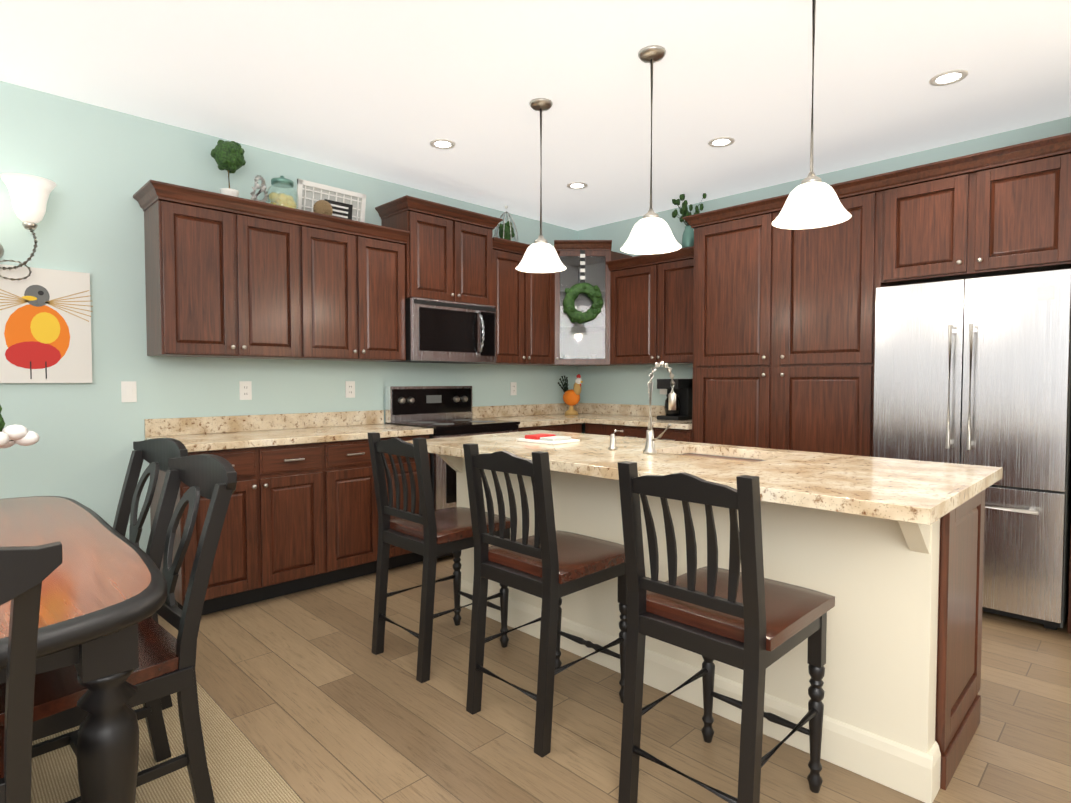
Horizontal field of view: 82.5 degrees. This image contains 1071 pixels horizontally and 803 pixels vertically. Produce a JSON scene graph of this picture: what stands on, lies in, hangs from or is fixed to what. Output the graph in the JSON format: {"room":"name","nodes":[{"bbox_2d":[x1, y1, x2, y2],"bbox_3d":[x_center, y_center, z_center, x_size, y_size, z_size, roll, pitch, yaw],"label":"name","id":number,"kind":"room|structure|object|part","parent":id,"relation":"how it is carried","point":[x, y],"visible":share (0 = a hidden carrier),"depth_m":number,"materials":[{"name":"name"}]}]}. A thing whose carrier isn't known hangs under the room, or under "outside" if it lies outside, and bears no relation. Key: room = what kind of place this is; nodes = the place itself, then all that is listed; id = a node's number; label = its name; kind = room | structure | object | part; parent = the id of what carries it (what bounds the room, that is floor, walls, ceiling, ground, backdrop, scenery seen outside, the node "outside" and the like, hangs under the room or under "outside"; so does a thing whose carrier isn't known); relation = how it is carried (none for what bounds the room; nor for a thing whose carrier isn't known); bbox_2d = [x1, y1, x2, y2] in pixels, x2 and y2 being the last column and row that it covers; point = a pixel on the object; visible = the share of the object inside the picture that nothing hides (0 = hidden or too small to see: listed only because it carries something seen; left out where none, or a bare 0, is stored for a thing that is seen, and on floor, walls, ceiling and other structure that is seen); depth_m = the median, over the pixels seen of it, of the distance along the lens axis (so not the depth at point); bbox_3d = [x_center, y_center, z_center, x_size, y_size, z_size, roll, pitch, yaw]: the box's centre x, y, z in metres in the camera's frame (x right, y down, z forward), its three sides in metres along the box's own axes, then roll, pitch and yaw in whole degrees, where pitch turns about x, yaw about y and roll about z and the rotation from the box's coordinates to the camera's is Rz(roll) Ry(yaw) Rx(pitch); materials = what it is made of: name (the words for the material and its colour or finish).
{"room":"dining room and kitchen","nodes":[
{"label":"dining room and kitchen","id":0,"kind":"room"},
{"bbox_2d":[0,81,577,552],"bbox_3d":[-2.289,-0.238,3.504,7.800,2.700,0.200,-2,3,-45],"label":"wall","id":1,"kind":"structure","parent":0,"point":[100,167],"depth_m":3.37,"materials":[{"name":"teal paint"}]},
{"bbox_2d":[0,173,56,279],"bbox_3d":[-2.564,-0.829,2.887,0.486,0.485,0.260,-2,3,-45],"label":"light","id":2,"kind":"object","parent":1,"relation":"attached to","point":[29,194],"visible":1,"depth_m":2.94,"materials":[{"name":"white glass"}]},
{"bbox_2d":[0,264,92,382],"bbox_3d":[-2.575,-0.382,3.048,0.600,0.580,0.035,-2,3,-45],"label":"framed picture","id":3,"kind":"object","parent":1,"relation":"attached to","point":[45,325],"visible":0.96,"depth_m":3.11},
{"bbox_2d":[121,381,136,401],"bbox_3d":[-2.258,-0.054,3.393,0.072,0.116,0.008,-2,3,-45],"label":"switch plate","id":4,"kind":"object","parent":1,"relation":"attached to","point":[128,391],"visible":1,"depth_m":3.39,"materials":[{"name":"white plastic"}]},
{"bbox_2d":[141,181,288,358],"bbox_3d":[-1.790,-0.706,3.607,0.815,0.886,0.328,-2,3,-45],"label":"upper cabinet","id":5,"kind":"object","parent":1,"relation":"attached to","point":[217,264],"depth_m":3.40,"materials":[{"name":"brown wood"}]},
{"bbox_2d":[211,140,245,196],"bbox_3d":[-1.793,-1.339,3.575,0.186,0.378,0.188,-2,3,-45],"label":"topiary","id":6,"kind":"object","parent":5,"relation":"on","point":[228,156],"visible":0.94,"depth_m":3.53,"materials":[{"name":"green plant"}]},
{"bbox_2d":[250,175,268,202],"bbox_3d":[-1.640,-1.250,3.633,0.111,0.198,0.036,-2,3,-45],"label":"ampersand","id":7,"kind":"object","parent":5,"relation":"on","point":[262,187],"visible":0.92,"depth_m":3.62,"materials":[{"name":"silver metal"}]},
{"bbox_2d":[266,176,298,208],"bbox_3d":[-1.576,-1.281,3.808,0.188,0.247,0.185,-2,3,-45],"label":"lemon jar","id":8,"kind":"object","parent":5,"relation":"on","point":[282,198],"visible":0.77,"depth_m":3.77,"materials":[{"name":"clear glass"}]},
{"bbox_2d":[239,381,251,399],"bbox_3d":[-1.817,-0.069,3.829,0.072,0.116,0.008,-2,3,-45],"label":"electrical outlet plate","id":9,"kind":"object","parent":1,"relation":"attached to","point":[245,390],"visible":1,"depth_m":3.83,"materials":[{"name":"white plastic"}]},
{"bbox_2d":[289,207,405,361],"bbox_3d":[-1.303,-0.723,4.087,0.817,0.886,0.328,-2,3,-45],"label":"upper cabinet","id":10,"kind":"object","parent":1,"relation":"attached to","point":[347,276],"depth_m":3.94,"materials":[{"name":"brown wood"}]},
{"bbox_2d":[313,200,332,215],"bbox_3d":[-1.353,-1.220,3.890,0.117,0.120,0.120,-2,3,-45],"label":"ball","id":11,"kind":"object","parent":10,"relation":"on","point":[322,207],"visible":0.67,"depth_m":3.85,"materials":[{"name":"beige"}]},
{"bbox_2d":[296,179,365,221],"bbox_3d":[-1.367,-1.299,4.101,0.480,0.270,0.063,-2,3,-45],"label":"home sign","id":12,"kind":"object","parent":10,"relation":"on","point":[347,204],"visible":0.52,"depth_m":4.10,"materials":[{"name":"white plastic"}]},
{"bbox_2d":[345,381,354,397],"bbox_3d":[-1.312,-0.086,4.328,0.072,0.116,0.008,-2,3,-45],"label":"electrical outlet plate","id":13,"kind":"object","parent":1,"relation":"attached to","point":[349,389],"visible":1,"depth_m":4.32,"materials":[{"name":"white plastic"}]},
{"bbox_2d":[145,403,576,436],"bbox_3d":[-0.898,0.106,4.732,3.668,0.100,0.020,-2,3,-45],"label":"backsplash","id":14,"kind":"structure","parent":1,"relation":"attached to","point":[163,427],"depth_m":4.02,"materials":[{"name":"beige stone"}]},
{"bbox_2d":[377,197,496,308],"bbox_3d":[-0.726,-1.075,4.620,0.770,0.678,0.364,-2,3,-45],"label":"upper cabinet","id":15,"kind":"object","parent":1,"relation":"attached to","point":[451,252],"depth_m":4.44,"materials":[{"name":"brown wood"}]},
{"bbox_2d":[386,298,495,363],"bbox_3d":[-0.688,-0.513,4.600,0.762,0.433,0.473,-2,3,-45],"label":"microwave","id":16,"kind":"object","parent":15,"relation":"attached to","point":[437,331],"visible":0.94,"depth_m":4.44,"materials":[{"name":"silver metal"}]},
{"bbox_2d":[510,382,516,394],"bbox_3d":[-0.195,-0.113,5.431,0.072,0.116,0.008,-2,3,-45],"label":"electrical outlet plate","id":17,"kind":"object","parent":1,"relation":"attached to","point":[513,388],"visible":1,"depth_m":5.43,"materials":[{"name":"white plastic"}]},
{"bbox_2d":[471,238,560,364],"bbox_3d":[-0.196,-0.805,5.179,0.757,0.976,0.328,-2,3,-45],"label":"upper cabinet","id":18,"kind":"object","parent":1,"relation":"attached to","point":[524,311],"depth_m":5.03,"materials":[{"name":"brown wood"}]},
{"bbox_2d":[494,205,517,241],"bbox_3d":[-0.243,-1.458,5.064,0.224,0.336,0.218,-2,3,-45],"label":"glass cloche","id":19,"kind":"object","parent":18,"relation":"on","point":[506,230],"visible":0.75,"depth_m":5.02,"materials":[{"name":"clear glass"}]},
{"bbox_2d":[0,0,1070,230],"bbox_3d":[0.383,-1.545,0.755,7.800,0.100,7.800,-2,3,-45],"label":"ceiling","id":20,"kind":"structure","parent":0,"point":[387,90],"depth_m":3.00,"materials":[{"name":"white paint"}]},
{"bbox_2d":[430,139,455,148],"bbox_3d":[-0.576,-1.595,3.788,0.160,0.004,0.160,-2,3,-45],"label":"recessed light","id":21,"kind":"object","parent":20,"relation":"in","point":[442,143],"visible":1,"depth_m":3.78,"materials":[{"name":"white glass"}]},
{"bbox_2d":[515,98,566,272],"bbox_3d":[0.029,-1.144,3.247,0.274,0.869,0.274,-2,3,-45],"label":"pendant light","id":22,"kind":"object","parent":20,"relation":"hanging from","point":[540,255],"visible":1,"depth_m":3.22,"materials":[{"name":"white glass"}]},
{"bbox_2d":[567,182,587,188],"bbox_3d":[0.313,-1.623,4.595,0.160,0.004,0.160,-2,3,-45],"label":"recessed light","id":23,"kind":"object","parent":20,"relation":"in","point":[577,185],"visible":1,"depth_m":4.59,"materials":[{"name":"white glass"}]},
{"bbox_2d":[620,45,681,254],"bbox_3d":[0.521,-1.127,2.750,0.274,0.869,0.274,-2,3,-45],"label":"pendant light","id":24,"kind":"object","parent":20,"relation":"hanging from","point":[651,233],"visible":1,"depth_m":2.72,"materials":[{"name":"white glass"}]},
{"bbox_2d":[708,137,734,146],"bbox_3d":[1.143,-1.594,3.756,0.160,0.004,0.160,-2,3,-45],"label":"recessed light","id":25,"kind":"object","parent":20,"relation":"in","point":[721,141],"visible":1,"depth_m":3.75,"materials":[{"name":"white glass"}]},
{"bbox_2d":[772,0,851,228],"bbox_3d":[1.028,-1.110,2.266,0.274,0.869,0.274,-2,3,-45],"label":"pendant light","id":26,"kind":"object","parent":20,"relation":"hanging from","point":[812,201],"visible":1,"depth_m":2.25,"materials":[{"name":"white glass"}]},
{"bbox_2d":[929,69,967,85],"bbox_3d":[2.001,-1.567,2.960,0.160,0.004,0.160,-2,3,-45],"label":"recessed light","id":27,"kind":"object","parent":20,"relation":"in","point":[949,77],"visible":1,"depth_m":2.96,"materials":[{"name":"white glass"}]},
{"bbox_2d":[553,241,612,360],"bbox_3d":[0.409,-0.841,5.318,0.360,0.938,0.360,-2,3,-45],"label":"upper cabinet","id":28,"kind":"object","parent":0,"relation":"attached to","point":[583,341],"depth_m":5.32,"materials":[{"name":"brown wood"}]},
{"bbox_3d":[0.410,-0.861,5.510,0.707,1.066,0.707,-2,3,-45],"label":"cabinet corner glass","id":29,"kind":"part","parent":28,"relation":"part of","materials":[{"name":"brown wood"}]},
{"bbox_2d":[158,555,1070,802],"bbox_3d":[0.383,1.229,0.850,7.800,0.050,7.800,-2,3,-45],"label":"floor","id":30,"kind":"structure","parent":0,"point":[312,696],"depth_m":2.22,"materials":[{"name":"brown wood"}]},
{"bbox_2d":[31,681,303,802],"bbox_3d":[-1.613,1.185,1.231,2.100,0.010,3.350,-2,3,-45],"label":"rug","id":31,"kind":"object","parent":30,"relation":"on","point":[241,769],"visible":0.18,"depth_m":1.92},
{"bbox_2d":[0,541,62,802],"bbox_3d":[-1.095,0.693,0.982,0.490,0.990,0.580,-2,3,-45],"label":"dining chair","id":32,"kind":"object","parent":31,"relation":"on","point":[25,571],"visible":1,"depth_m":0.95,"materials":[{"name":"black paint"}]},
{"bbox_2d":[0,496,167,802],"bbox_3d":[-1.724,0.788,1.515,1.170,0.764,1.813,-2,3,-45],"label":"dining table","id":33,"kind":"object","parent":31,"relation":"on","point":[104,590],"visible":0.73,"depth_m":1.32,"materials":[{"name":"brown wood"}]},
{"bbox_2d":[0,405,39,447],"bbox_3d":[-2.012,0.130,2.056,0.536,0.513,0.404,-2,3,-45],"label":"flower vase","id":34,"kind":"object","parent":33,"relation":"on","point":[12,435],"visible":1,"depth_m":2.18,"materials":[{"name":"white ceramic"}]},
{"bbox_2d":[0,454,236,802],"bbox_3d":[-1.195,0.668,1.702,0.590,0.990,0.506,-2,3,-45],"label":"dining chair","id":35,"kind":"object","parent":31,"relation":"on","point":[167,662],"visible":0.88,"depth_m":1.69,"materials":[{"name":"black paint"}]},
{"bbox_2d":[113,438,187,709],"bbox_3d":[-1.647,0.649,2.251,0.490,0.990,0.580,2,3,39],"label":"dining chair","id":36,"kind":"object","parent":31,"relation":"on","point":[156,453],"visible":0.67,"depth_m":2.44,"materials":[{"name":"black paint"}]},
{"bbox_2d":[149,445,312,615],"bbox_3d":[-1.688,0.674,3.550,0.814,0.875,0.618,-2,3,-45],"label":"base cabinet","id":37,"kind":"object","parent":30,"relation":"on","point":[264,551],"depth_m":3.32,"materials":[{"name":"brown wood"}]},
{"bbox_2d":[145,425,432,452],"bbox_3d":[-1.443,0.208,3.757,1.518,0.038,0.646,-2,3,-45],"label":"countertop","id":38,"kind":"structure","parent":37,"relation":"on","point":[252,438],"depth_m":3.55,"materials":[{"name":"beige stone"}]},
{"bbox_2d":[313,433,432,587],"bbox_3d":[-1.203,0.658,4.030,0.815,0.875,0.618,-2,3,-45],"label":"base cabinet","id":39,"kind":"object","parent":30,"relation":"on","point":[345,513],"depth_m":3.68,"materials":[{"name":"brown wood"}]},
{"bbox_2d":[367,432,509,682],"bbox_3d":[-0.424,0.637,2.789,0.525,1.000,0.424,-2,3,-45],"label":"stool","id":40,"kind":"object","parent":30,"relation":"on","point":[428,532],"visible":0.77,"depth_m":2.66,"materials":[{"name":"black paint"}]},
{"bbox_2d":[385,386,519,557],"bbox_3d":[-0.594,0.483,4.539,0.766,1.190,0.686,-2,3,-45],"label":"range","id":41,"kind":"object","parent":30,"relation":"on","point":[444,411],"visible":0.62,"depth_m":4.49,"materials":[{"name":"black metal"}]},
{"bbox_2d":[518,425,556,431],"bbox_3d":[-0.206,0.624,5.015,0.437,0.875,0.618,-2,3,-45],"label":"base cabinet","id":42,"kind":"object","parent":30,"relation":"on","point":[539,427],"depth_m":4.84,"materials":[{"name":"brown wood"}]},
{"bbox_2d":[463,443,627,756],"bbox_3d":[0.061,0.654,2.299,0.525,1.000,0.424,-2,3,-45],"label":"stool","id":43,"kind":"object","parent":30,"relation":"on","point":[548,564],"visible":0.83,"depth_m":2.17,"materials":[{"name":"black paint"}]},
{"bbox_2d":[557,425,581,432],"bbox_3d":[0.047,0.616,5.264,0.407,0.875,0.618,-2,3,-45],"label":"base cabinet","id":44,"kind":"object","parent":30,"relation":"on","point":[562,428],"depth_m":5.09,"materials":[{"name":"brown wood"}]},
{"bbox_2d":[585,425,612,435],"bbox_3d":[0.770,0.616,5.259,0.618,0.875,0.406,-2,3,-45],"label":"base cabinet","id":45,"kind":"object","parent":30,"relation":"on","point":[589,429],"depth_m":5.08,"materials":[{"name":"brown wood"}]},
{"bbox_2d":[472,413,624,428],"bbox_3d":[0.144,0.155,5.325,1.394,0.038,0.646,-2,3,-45],"label":"countertop","id":46,"kind":"structure","parent":45,"relation":"on","point":[538,418],"depth_m":5.12,"materials":[{"name":"beige stone"}]},
{"bbox_2d":[558,374,582,414],"bbox_3d":[0.315,-0.065,5.671,0.130,0.376,0.335,-2,3,-45],"label":"rooster","id":47,"kind":"object","parent":46,"relation":"on","point":[571,397],"visible":1,"depth_m":5.60,"materials":[{"name":"orange ceramic"}]},
{"bbox_2d":[613,425,688,441],"bbox_3d":[1.105,0.627,4.921,0.618,0.875,0.681,-2,3,-45],"label":"base cabinet","id":48,"kind":"object","parent":30,"relation":"on","point":[635,431],"depth_m":4.67,"materials":[{"name":"brown wood"}]},
{"bbox_2d":[585,417,688,428],"bbox_3d":[0.987,0.166,5.006,0.645,0.038,0.992,-2,3,-45],"label":"countertop","id":49,"kind":"structure","parent":48,"relation":"on","point":[643,421],"depth_m":4.87,"materials":[{"name":"beige stone"}]},
{"bbox_2d":[657,379,692,420],"bbox_3d":[1.142,-0.019,4.991,0.240,0.330,0.200,-2,3,-45],"label":"coffee maker","id":50,"kind":"object","parent":49,"relation":"on","point":[683,389],"visible":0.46,"depth_m":4.94,"materials":[{"name":"black plastic"}]},
{"bbox_2d":[437,454,984,802],"bbox_3d":[0.558,0.699,2.776,0.862,0.878,2.307,-2,3,-45],"label":"kitchen island","id":51,"kind":"object","parent":30,"relation":"on","point":[888,553],"depth_m":1.98,"materials":[{"name":"beige paint"}]},
{"bbox_2d":[408,434,976,525],"bbox_3d":[0.318,0.247,2.504,0.520,0.040,2.350,-2,3,-45],"label":"island countertop","id":52,"kind":"structure","parent":51,"relation":"on","point":[887,497],"depth_m":1.97,"materials":[{"name":"beige stone"}]},
{"bbox_2d":[517,434,579,444],"bbox_3d":[0.064,0.189,3.130,0.200,0.030,0.260,-2,3,-45],"label":"books","id":53,"kind":"object","parent":52,"relation":"on","point":[552,439],"visible":1,"depth_m":3.07,"materials":[{"name":"white paper"}]},
{"bbox_2d":[608,429,622,449],"bbox_3d":[0.366,0.171,2.767,0.091,0.091,0.040,-2,3,-45],"label":"soap dispenser","id":54,"kind":"object","parent":52,"relation":"on","point":[612,443],"visible":1,"depth_m":2.74,"materials":[{"name":"silver metal"}]},
{"bbox_2d":[643,361,675,453],"bbox_3d":[0.571,0.023,2.630,0.217,0.396,0.134,-2,3,-45],"label":"faucet","id":55,"kind":"object","parent":52,"relation":"on","point":[649,445],"visible":1,"depth_m":2.60,"materials":[{"name":"silver metal"}]},
{"bbox_2d":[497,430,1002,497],"bbox_3d":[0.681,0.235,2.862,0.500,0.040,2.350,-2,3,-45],"label":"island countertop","id":56,"kind":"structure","parent":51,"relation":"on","point":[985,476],"depth_m":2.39,"materials":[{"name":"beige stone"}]},
{"bbox_2d":[673,450,764,461],"bbox_3d":[0.796,0.348,2.664,0.392,0.198,0.532,-2,3,-45],"label":"sink","id":57,"kind":"object","parent":56,"relation":"in","point":[704,453],"depth_m":2.84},
{"bbox_2d":[618,461,834,802],"bbox_3d":[0.560,0.671,1.794,0.525,1.000,0.424,-2,3,-45],"label":"stool","id":58,"kind":"object","parent":30,"relation":"on","point":[751,621],"visible":1,"depth_m":1.68,"materials":[{"name":"black paint"}]},
{"bbox_2d":[689,197,776,448],"bbox_3d":[1.564,-0.123,4.431,0.618,2.408,0.615,-2,3,-45],"label":"tall cabinet","id":59,"kind":"object","parent":30,"relation":"on","point":[757,319],"depth_m":4.18,"materials":[{"name":"brown wood"}]},
{"bbox_2d":[773,173,888,456],"bbox_3d":[1.996,-0.108,3.994,0.618,2.408,0.615,-2,3,-45],"label":"tall cabinet","id":60,"kind":"object","parent":30,"relation":"on","point":[828,278],"depth_m":3.74,"materials":[{"name":"brown wood"}]},
{"bbox_2d":[873,269,1070,629],"bbox_3d":[2.440,0.239,3.405,0.776,1.755,0.834,-2,3,-45],"label":"refrigerator","id":61,"kind":"object","parent":30,"relation":"on","point":[974,371],"visible":0.79,"depth_m":3.06,"materials":[{"name":"grey metal"}]},
{"bbox_2d":[577,116,1070,432],"bbox_3d":[1.820,-0.280,4.752,0.200,2.700,3.800,-2,3,-45],"label":"wall","id":62,"kind":"structure","parent":0,"point":[625,384],"depth_m":5.16,"materials":[{"name":"teal paint"}]},
{"bbox_2d":[577,403,664,416],"bbox_3d":[0.982,0.081,5.453,0.020,0.100,1.638,-2,3,-45],"label":"backsplash","id":63,"kind":"structure","parent":62,"relation":"attached to","point":[629,410],"depth_m":5.60,"materials":[{"name":"beige stone"}]},
{"bbox_2d":[605,247,688,364],"bbox_3d":[1.104,-0.756,5.082,0.328,0.886,0.981,-2,3,-45],"label":"upper cabinet","id":64,"kind":"object","parent":62,"relation":"attached to","point":[649,294],"depth_m":5.02,"materials":[{"name":"brown wood"}]},
{"bbox_2d":[672,193,706,247],"bbox_3d":[1.226,-1.425,4.887,0.210,0.461,0.294,-2,3,-45],"label":"greenery","id":65,"kind":"object","parent":64,"relation":"on","point":[688,237],"visible":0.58,"depth_m":4.85,"materials":[{"name":"teal plant"}]},
{"bbox_2d":[660,389,666,393],"bbox_3d":[1.113,-0.119,5.325,0.007,0.116,0.072,-2,3,-45],"label":"electrical outlet plate","id":66,"kind":"object","parent":62,"relation":"attached to","point":[663,391],"visible":0.29,"depth_m":5.32,"materials":[{"name":"white plastic"}]},
{"bbox_2d":[881,133,1070,286],"bbox_3d":[2.523,-0.989,3.431,0.618,0.608,0.884,-2,3,-45],"label":"upper cabinet","id":67,"kind":"object","parent":62,"relation":"attached to","point":[1006,210],"depth_m":3.19,"materials":[{"name":"brown wood"}]}
]}

